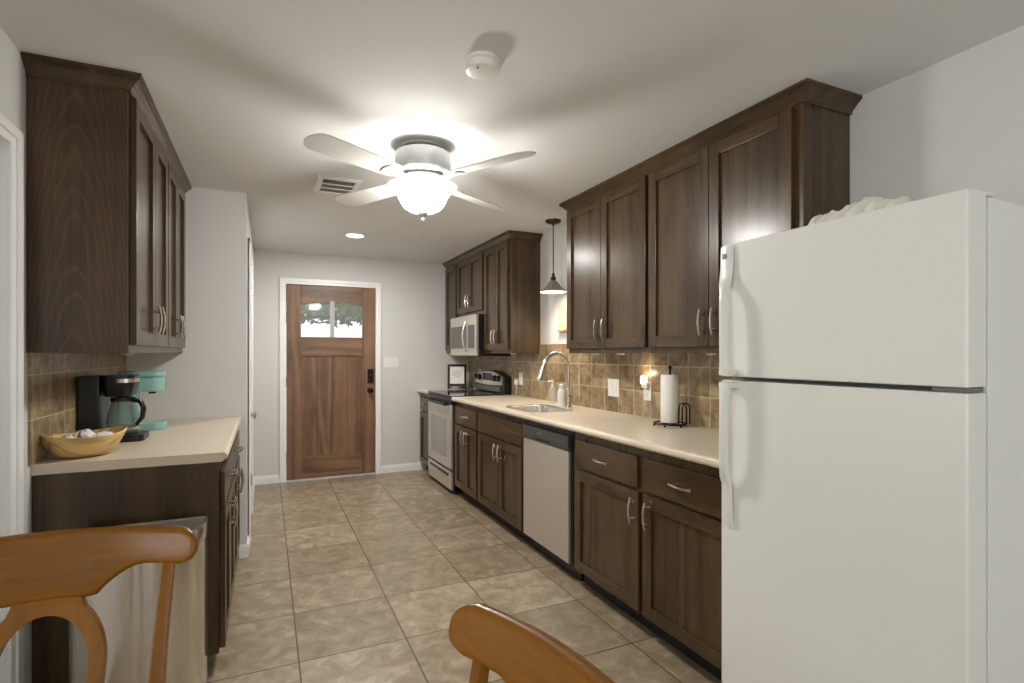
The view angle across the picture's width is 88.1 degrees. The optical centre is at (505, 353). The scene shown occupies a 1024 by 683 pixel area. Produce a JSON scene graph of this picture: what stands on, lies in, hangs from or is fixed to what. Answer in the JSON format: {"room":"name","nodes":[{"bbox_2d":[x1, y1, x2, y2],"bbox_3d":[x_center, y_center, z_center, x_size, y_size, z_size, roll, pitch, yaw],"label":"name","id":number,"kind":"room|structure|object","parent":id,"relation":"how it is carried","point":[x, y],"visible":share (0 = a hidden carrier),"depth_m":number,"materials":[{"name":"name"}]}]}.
{"room":"kitchen","nodes":[
{"label":"kitchen","id":0,"kind":"room"},
{"bbox_2d":[0,27,31,682],"bbox_3d":[-1.814,0.139,2.006,0.120,2.350,2.650,0,0,-24],"label":"wall","id":1,"kind":"structure","parent":0,"point":[12,70],"depth_m":1.85,"materials":[{"name":"paint"}]},
{"bbox_2d":[0,113,23,682],"bbox_3d":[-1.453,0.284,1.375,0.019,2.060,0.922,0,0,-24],"label":"trim","id":2,"kind":"structure","parent":1,"relation":"attached to","point":[14,138],"depth_m":1.75,"materials":[{"name":"white wood"}]},
{"bbox_2d":[28,353,125,466],"bbox_3d":[-1.972,0.182,2.511,0.009,0.436,1.400,0,0,-24],"label":"backsplash","id":3,"kind":"structure","parent":1,"relation":"attached to","point":[52,377],"depth_m":2.10,"materials":[{"name":"tile"}]},
{"bbox_2d":[26,76,167,352],"bbox_3d":[-1.673,-0.494,2.268,0.353,0.984,0.744,0,0,-24],"label":"upper cabinet","id":4,"kind":"object","parent":1,"relation":"attached to","point":[97,168],"visible":1,"depth_m":1.94,"materials":[{"name":"brown wood"}]},
{"bbox_2d":[21,52,191,192],"bbox_3d":[-1.804,-1.005,2.552,0.347,0.062,1.460,0,0,-24],"label":"crown molding","id":5,"kind":"structure","parent":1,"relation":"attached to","point":[35,65],"depth_m":1.94,"materials":[{"name":"brown wood"}]},
{"bbox_2d":[163,162,185,352],"bbox_3d":[-1.964,-0.494,2.913,0.353,0.984,0.670,0,0,-24],"label":"upper cabinet","id":6,"kind":"object","parent":1,"relation":"attached to","point":[176,195],"visible":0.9,"depth_m":2.91,"materials":[{"name":"brown wood"}]},
{"bbox_2d":[126,187,248,558],"bbox_3d":[-1.978,0.139,3.324,0.666,2.350,0.113,0,0,-24],"label":"wall","id":7,"kind":"structure","parent":0,"point":[209,378],"depth_m":3.34,"materials":[{"name":"paint"}]},
{"bbox_2d":[247,201,252,534],"bbox_3d":[-2.159,0.139,4.380,0.100,2.350,1.960,0,0,-24],"label":"wall","id":8,"kind":"structure","parent":0,"point":[249,235],"depth_m":3.59,"materials":[{"name":"paint"}]},
{"bbox_2d":[248,238,252,546],"bbox_3d":[-1.921,0.264,3.999,0.019,2.100,0.890,0,0,-24],"label":"trim","id":9,"kind":"structure","parent":8,"relation":"attached to","point":[250,253],"depth_m":3.60,"materials":[{"name":"white wood"}]},
{"bbox_2d":[247,477,254,547],"bbox_3d":[-2.087,1.271,4.357,0.013,0.085,2.060,0,0,-24],"label":"baseboard","id":10,"kind":"structure","parent":8,"relation":"attached to","point":[248,538],"depth_m":4.70,"materials":[{"name":"white wood"}]},
{"bbox_2d":[251,295,255,484],"bbox_3d":[-1.929,0.290,4.000,0.097,2.027,0.772,0,0,-24],"label":"door hardware","id":11,"kind":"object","parent":8,"relation":"in","point":[253,415],"depth_m":3.73,"materials":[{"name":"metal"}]},
{"bbox_2d":[253,250,467,476],"bbox_3d":[-1.848,0.139,5.661,3.068,2.350,0.120,0,0,-24],"label":"wall","id":12,"kind":"structure","parent":0,"point":[412,293],"depth_m":5.85,"materials":[{"name":"paint"}]},
{"bbox_2d":[279,277,380,482],"bbox_3d":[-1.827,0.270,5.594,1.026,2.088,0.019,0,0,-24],"label":"trim","id":13,"kind":"structure","parent":12,"relation":"attached to","point":[282,281],"depth_m":5.42,"materials":[{"name":"white wood"}]},
{"bbox_2d":[286,284,375,481],"bbox_3d":[-1.841,0.299,5.621,0.913,2.030,0.158,0,0,-24],"label":"door","id":14,"kind":"structure","parent":12,"relation":"in","point":[330,381],"depth_m":5.61,"materials":[{"name":"brown wood"}]},
{"bbox_2d":[254,462,420,484],"bbox_3d":[-1.732,1.271,5.640,1.715,0.085,0.013,0,0,-24],"label":"baseboard","id":15,"kind":"structure","parent":12,"relation":"attached to","point":[268,479],"depth_m":5.83,"materials":[{"name":"white wood"}]},
{"bbox_2d":[384,357,398,367],"bbox_3d":[-1.259,0.099,5.854,0.164,0.116,0.014,0,0,-24],"label":"light switch","id":16,"kind":"object","parent":12,"relation":"attached to","point":[389,362],"visible":1,"depth_m":5.86,"materials":[{"name":"white plastic"}]},
{"bbox_2d":[207,469,721,682],"bbox_3d":[-1.227,1.364,1.234,5.820,0.100,8.700,0,0,-24],"label":"floor","id":17,"kind":"structure","parent":0,"point":[363,578],"depth_m":2.90,"materials":[{"name":"tile"}]},
{"bbox_2d":[0,525,197,682],"bbox_3d":[-0.700,0.814,0.685,0.464,1.000,0.564,0,0,-21],"label":"dining chair","id":18,"kind":"object","parent":17,"relation":"on","point":[45,573],"visible":1,"depth_m":0.92,"materials":[{"name":"brown wood"}]},
{"bbox_2d":[32,429,243,682],"bbox_3d":[-1.685,0.877,2.657,0.647,0.874,1.366,0,0,-24],"label":"base cabinet","id":19,"kind":"object","parent":17,"relation":"on","point":[103,498],"visible":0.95,"depth_m":2.04,"materials":[{"name":"brown wood"}]},
{"bbox_2d":[31,416,241,475],"bbox_3d":[-1.695,0.419,2.649,0.625,0.038,1.374,0,0,-24],"label":"countertop","id":20,"kind":"structure","parent":19,"relation":"on","point":[204,439],"depth_m":2.19,"materials":[{"name":"laminate"}]},
{"bbox_2d":[40,426,127,457],"bbox_3d":[-1.650,0.349,2.075,0.220,0.101,0.286,0,0,36],"label":"wooden bowl","id":21,"kind":"object","parent":20,"relation":"on","point":[58,447],"visible":0.93,"depth_m":2.00,"materials":[{"name":"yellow wood"}]},
{"bbox_2d":[60,434,74,437],"bbox_3d":[-1.680,0.336,2.037,0.067,0.051,0.064,0,0,-24],"label":"treat","id":22,"kind":"object","parent":21,"relation":"in","point":[66,435],"visible":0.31,"depth_m":2.02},
{"bbox_2d":[73,429,96,437],"bbox_3d":[-1.647,0.325,2.071,0.078,0.060,0.080,0,0,-24],"label":"treat","id":23,"kind":"object","parent":21,"relation":"in","point":[84,433],"visible":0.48,"depth_m":2.05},
{"bbox_2d":[96,431,112,435],"bbox_3d":[-1.611,0.333,2.130,0.069,0.039,0.068,0,0,24],"label":"treat","id":24,"kind":"object","parent":21,"relation":"in","point":[103,433],"visible":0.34,"depth_m":2.12,"materials":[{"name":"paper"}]},
{"bbox_2d":[78,374,148,441],"bbox_3d":[-1.790,0.249,2.440,0.248,0.300,0.173,0,0,-24],"label":"coffee maker","id":25,"kind":"object","parent":20,"relation":"on","point":[94,391],"visible":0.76,"depth_m":2.37,"materials":[{"name":"black plastic"}]},
{"bbox_2d":[116,371,166,430],"bbox_3d":[-1.911,0.247,2.791,0.215,0.305,0.126,0,0,-24],"label":"pod coffee maker","id":26,"kind":"object","parent":20,"relation":"on","point":[127,413],"visible":0.64,"depth_m":2.75,"materials":[{"name":"teal plastic"}]},
{"bbox_2d":[68,516,207,682],"bbox_3d":[-1.292,0.976,1.853,0.416,0.676,0.330,0,0,-24],"label":"trash can","id":27,"kind":"object","parent":17,"relation":"on","point":[125,606],"visible":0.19,"depth_m":1.77,"materials":[{"name":"silver metal"}]},
{"bbox_2d":[420,393,429,469],"bbox_3d":[-0.632,0.877,5.921,0.632,0.874,0.403,0,0,-24],"label":"base cabinet","id":28,"kind":"object","parent":17,"relation":"on","point":[424,456],"visible":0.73,"depth_m":5.84,"materials":[{"name":"brown wood"}]},
{"bbox_2d":[417,388,477,394],"bbox_3d":[-0.631,0.419,5.920,0.617,0.038,0.409,0,0,-24],"label":"countertop","id":29,"kind":"structure","parent":28,"relation":"on","point":[424,391],"depth_m":5.89,"materials":[{"name":"laminate"}]},
{"bbox_2d":[448,364,465,388],"bbox_3d":[-0.546,0.261,5.997,0.210,0.280,0.167,0,0,-4],"label":"picture frame","id":30,"kind":"object","parent":29,"relation":"on","point":[456,372],"visible":1,"depth_m":5.96,"materials":[{"name":"brown metal"}]},
{"bbox_2d":[424,370,510,493],"bbox_3d":[-0.409,0.741,5.354,0.668,1.145,0.785,0,0,-24],"label":"range","id":31,"kind":"object","parent":17,"relation":"on","point":[441,409],"visible":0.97,"depth_m":5.20,"materials":[{"name":"silver metal"}]},
{"bbox_2d":[428,389,502,397],"bbox_3d":[-0.419,0.401,5.349,0.520,0.018,0.785,0,0,-24],"label":"cooktop","id":32,"kind":"object","parent":31,"relation":"in","point":[469,392],"depth_m":5.29,"materials":[{"name":"black glass"}]},
{"bbox_2d":[455,402,486,511],"bbox_3d":[-0.096,0.877,4.734,0.632,0.874,0.582,0,0,-24],"label":"base cabinet","id":33,"kind":"object","parent":17,"relation":"on","point":[466,416],"visible":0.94,"depth_m":4.58,"materials":[{"name":"brown wood"}]},
{"bbox_2d":[478,408,532,544],"bbox_3d":[0.198,0.877,4.082,0.632,0.874,0.846,0,0,-24],"label":"base cabinet","id":34,"kind":"object","parent":17,"relation":"on","point":[500,438],"visible":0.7,"depth_m":3.90,"materials":[{"name":"brown wood"}]},
{"bbox_2d":[449,603,613,682],"bbox_3d":[-0.147,0.814,0.387,0.564,1.000,0.464,0,0,-27],"label":"dining chair","id":35,"kind":"object","parent":17,"relation":"on","point":[498,641],"visible":1,"depth_m":0.61,"materials":[{"name":"brown wood"}]},
{"bbox_2d":[522,420,583,581],"bbox_3d":[0.500,0.879,3.409,0.583,0.870,0.603,0,0,-24],"label":"dishwasher","id":36,"kind":"object","parent":17,"relation":"on","point":[548,450],"visible":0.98,"depth_m":3.25,"materials":[{"name":"silver metal"}]},
{"bbox_2d":[574,432,721,680],"bbox_3d":[0.887,0.877,2.557,0.632,0.874,1.246,0,0,-24],"label":"base cabinet","id":37,"kind":"object","parent":17,"relation":"on","point":[648,525],"visible":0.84,"depth_m":2.38,"materials":[{"name":"brown wood"}]},
{"bbox_2d":[451,395,718,468],"bbox_3d":[0.465,0.419,3.493,0.617,0.038,3.307,0,0,-24],"label":"countertop","id":38,"kind":"structure","parent":37,"relation":"on","point":[691,443],"depth_m":2.86,"materials":[{"name":"laminate"}]},
{"bbox_2d":[505,404,572,412],"bbox_3d":[0.240,0.485,3.866,0.374,0.180,0.514,0,0,-24],"label":"sink","id":39,"kind":"object","parent":38,"relation":"in","point":[533,408],"visible":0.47,"depth_m":4.06,"materials":[{"name":"silver metal"}]},
{"bbox_2d":[536,352,572,407],"bbox_3d":[0.370,0.193,3.883,0.295,0.414,0.099,0,0,-24],"label":"faucet","id":40,"kind":"object","parent":38,"relation":"on","point":[568,392],"visible":1,"depth_m":3.92,"materials":[{"name":"silver metal"}]},
{"bbox_2d":[557,384,564,406],"bbox_3d":[0.423,0.314,4.007,0.058,0.170,0.058,0,0,-24],"label":"soap bottle","id":41,"kind":"object","parent":38,"relation":"on","point":[561,393],"visible":0.95,"depth_m":3.98,"materials":[{"name":"white plastic"}]},
{"bbox_2d":[653,366,690,427],"bbox_3d":[0.914,0.233,2.932,0.180,0.333,0.188,0,0,-24],"label":"paper towel holder","id":42,"kind":"object","parent":38,"relation":"on","point":[669,367],"visible":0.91,"depth_m":2.88,"materials":[{"name":"metal"}]},
{"bbox_2d":[661,374,678,422],"bbox_3d":[0.913,0.248,2.936,0.100,0.262,0.100,0,0,-24],"label":"paper towel roll","id":43,"kind":"object","parent":42,"relation":"on","point":[669,383],"visible":0.99,"depth_m":2.89,"materials":[{"name":"white paper"}]},
{"bbox_2d":[719,188,1023,682],"bbox_3d":[1.181,0.470,1.615,0.797,1.687,0.692,0,0,-24],"label":"fridge","id":44,"kind":"object","parent":17,"relation":"on","point":[871,429],"visible":1,"depth_m":1.33,"materials":[{"name":"white metal"}]},
{"bbox_2d":[808,196,914,224],"bbox_3d":[1.053,-0.401,1.548,0.216,0.085,0.367,0,0,-24],"label":"lace doily","id":45,"kind":"object","parent":44,"relation":"on","point":[867,204],"visible":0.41,"depth_m":1.48,"materials":[{"name":"white fabric"}]},
{"bbox_2d":[0,0,1023,263],"bbox_3d":[-1.227,-1.086,1.234,5.820,0.100,8.700,0,0,-24],"label":"ceiling","id":46,"kind":"structure","parent":0,"point":[597,89],"depth_m":1.95,"materials":[{"name":"paint"}]},
{"bbox_2d":[313,175,361,194],"bbox_3d":[-1.043,-1.032,3.276,0.250,0.008,0.330,0,0,-24],"label":"ceiling vent","id":47,"kind":"object","parent":46,"relation":"in","point":[324,184],"visible":0.79,"depth_m":3.25,"materials":[{"name":"white plastic"}]},
{"bbox_2d":[344,233,365,237],"bbox_3d":[-1.312,-1.032,4.630,0.184,0.009,0.184,0,0,-24],"label":"recessed light","id":48,"kind":"object","parent":46,"relation":"in","point":[352,235],"visible":1,"depth_m":4.62,"materials":[{"name":"white plastic"}]},
{"bbox_2d":[347,234,363,237],"bbox_3d":[-1.312,-1.030,4.630,0.146,0.003,0.146,0,0,-24],"label":"diffuser","id":49,"kind":"object","parent":48,"relation":"attached to","point":[348,235],"depth_m":4.62,"materials":[{"name":"white"}]},
{"bbox_2d":[303,133,535,220],"bbox_3d":[-0.413,-0.808,2.660,0.973,0.454,0.973,0,0,-9],"label":"ceiling fan","id":50,"kind":"object","parent":46,"relation":"attached to","point":[422,167],"visible":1,"depth_m":2.54,"materials":[{"name":"silver metal"}]},
{"bbox_2d":[464,51,500,80],"bbox_3d":[-0.080,-1.014,1.879,0.132,0.044,0.132,0,0,-24],"label":"smoke detector","id":51,"kind":"object","parent":46,"relation":"attached to","point":[479,65],"visible":1,"depth_m":1.84,"materials":[{"name":"white plastic"}]},
{"bbox_2d":[540,218,566,293],"bbox_3d":[0.373,-0.756,4.119,0.208,0.560,0.208,0,0,-24],"label":"pendant lamp","id":52,"kind":"object","parent":46,"relation":"hanging from","point":[553,287],"visible":1,"depth_m":4.09,"materials":[{"name":"brown metal"}]},
{"bbox_2d":[550,273,555,279],"bbox_3d":[0.373,-0.589,4.119,0.056,0.075,0.056,0,0,-24],"label":"socket","id":53,"kind":"object","parent":52,"relation":"attached to","point":[552,277],"depth_m":4.10,"materials":[{"name":"brown metal"}]},
{"bbox_2d":[541,291,564,292],"bbox_3d":[0.373,-0.479,4.119,0.201,0.001,0.201,0,0,-24],"label":"diffuser","id":54,"kind":"object","parent":52,"relation":"attached to","point":[541,291],"depth_m":4.13,"materials":[{"name":"white glass"}]},
{"bbox_2d":[481,25,1023,429],"bbox_3d":[1.371,0.139,2.408,0.120,2.350,8.700,0,0,-24],"label":"wall","id":55,"kind":"structure","parent":0,"point":[956,122],"depth_m":1.89,"materials":[{"name":"paint"}]},
{"bbox_2d":[445,265,457,352],"bbox_3d":[-0.478,-0.494,5.989,0.302,0.984,0.406,0,0,-24],"label":"upper cabinet","id":56,"kind":"object","parent":55,"relation":"attached to","point":[451,272],"visible":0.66,"depth_m":5.96,"materials":[{"name":"brown wood"}]},
{"bbox_2d":[457,252,483,316],"bbox_3d":[-0.248,-0.682,5.440,0.335,0.608,0.783,0,0,-24],"label":"upper cabinet","id":57,"kind":"object","parent":55,"relation":"attached to","point":[470,272],"visible":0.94,"depth_m":5.34,"materials":[{"name":"brown wood"}]},
{"bbox_2d":[451,314,510,355],"bbox_3d":[-0.291,-0.176,5.409,0.433,0.400,0.760,0,0,-24],"label":"microwave","id":58,"kind":"object","parent":57,"relation":"attached to","point":[467,332],"visible":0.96,"depth_m":5.16,"materials":[{"name":"silver metal"}]},
{"bbox_2d":[442,230,542,268],"bbox_3d":[-0.200,-1.005,5.337,0.329,0.062,1.823,0,0,-24],"label":"crown molding","id":59,"kind":"structure","parent":55,"relation":"attached to","point":[507,235],"depth_m":4.75,"materials":[{"name":"brown wood"}]},
{"bbox_2d":[484,239,539,352],"bbox_3d":[0.033,-0.494,4.817,0.335,0.984,0.583,0,0,-24],"label":"upper cabinet","id":60,"kind":"object","parent":55,"relation":"attached to","point":[512,266],"visible":0.99,"depth_m":4.58,"materials":[{"name":"brown wood"}]},
{"bbox_2d":[514,379,518,393],"bbox_3d":[0.105,0.315,4.989,0.026,0.139,0.050,0,0,-24],"label":"plug adapter","id":61,"kind":"object","parent":55,"relation":"attached to","point":[516,382],"visible":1,"depth_m":4.98,"materials":[{"name":"white plastic"}]},
{"bbox_2d":[519,372,522,384],"bbox_3d":[0.144,0.236,4.944,0.008,0.118,0.072,0,0,-24],"label":"wall outlet","id":62,"kind":"object","parent":55,"relation":"attached to","point":[520,373],"visible":1,"depth_m":4.94,"materials":[{"name":"white plastic"}]},
{"bbox_2d":[557,304,566,331],"bbox_3d":[0.453,-0.284,4.253,0.032,0.215,0.120,0,0,-24],"label":"wall plaque","id":63,"kind":"object","parent":55,"relation":"attached to","point":[562,309],"visible":0.93,"depth_m":4.25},
{"bbox_2d":[468,344,740,428],"bbox_3d":[0.509,0.161,4.158,0.009,0.478,4.560,0,0,-24],"label":"backsplash","id":64,"kind":"structure","parent":55,"relation":"attached to","point":[699,377],"depth_m":3.58,"materials":[{"name":"tile"}]},
{"bbox_2d":[567,175,650,352],"bbox_3d":[0.715,-0.494,3.306,0.335,0.984,0.852,0,0,-24],"label":"upper cabinet","id":65,"kind":"object","parent":55,"relation":"attached to","point":[608,235],"visible":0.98,"depth_m":3.20,"materials":[{"name":"brown wood"}]},
{"bbox_2d":[608,379,618,396],"bbox_3d":[0.739,0.234,3.626,0.009,0.120,0.124,0,0,-24],"label":"light switch","id":66,"kind":"object","parent":55,"relation":"attached to","point":[613,384],"visible":1,"depth_m":3.62,"materials":[{"name":"white plastic"}]},
{"bbox_2d":[644,382,651,400],"bbox_3d":[0.886,0.234,3.302,0.008,0.118,0.072,0,0,-24],"label":"wall outlet","id":67,"kind":"object","parent":55,"relation":"attached to","point":[647,391],"visible":0.86,"depth_m":3.29,"materials":[{"name":"white plastic"}]},
{"bbox_2d":[640,375,648,387],"bbox_3d":[0.862,0.174,3.291,0.046,0.079,0.052,0,0,-24],"label":"night light","id":68,"kind":"object","parent":67,"relation":"attached to","point":[643,379],"visible":1,"depth_m":3.27,"materials":[{"name":"white plastic"}]},
{"bbox_2d":[559,78,861,211],"bbox_3d":[0.901,-1.005,2.898,0.329,0.062,1.849,0,0,-24],"label":"crown molding","id":69,"kind":"structure","parent":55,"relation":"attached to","point":[807,90],"depth_m":2.31,"materials":[{"name":"brown wood"}]},
{"bbox_2d":[649,102,849,352],"bbox_3d":[1.075,-0.494,2.509,0.335,0.984,0.896,0,0,-24],"label":"upper cabinet","id":70,"kind":"object","parent":55,"relation":"attached to","point":[789,168],"visible":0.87,"depth_m":2.41,"materials":[{"name":"brown wood"}]},
{"label":"outside","id":71,"kind":"structure","parent":0,"visible":0},
{"bbox_3d":[-4.846,1.464,13.162,14.000,0.100,16.020,0,0,-24],"label":"ground","id":72,"kind":"structure","parent":71,"visible":0},
{"bbox_2d":[301,302,361,327],"bbox_3d":[-2.222,-0.391,9.525,5.546,3.620,2.608,0,0,-24],"label":"tree","id":73,"kind":"object","parent":72,"relation":"on","point":[320,311],"visible":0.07,"depth_m":8.45,"materials":[{"name":"green plant"}]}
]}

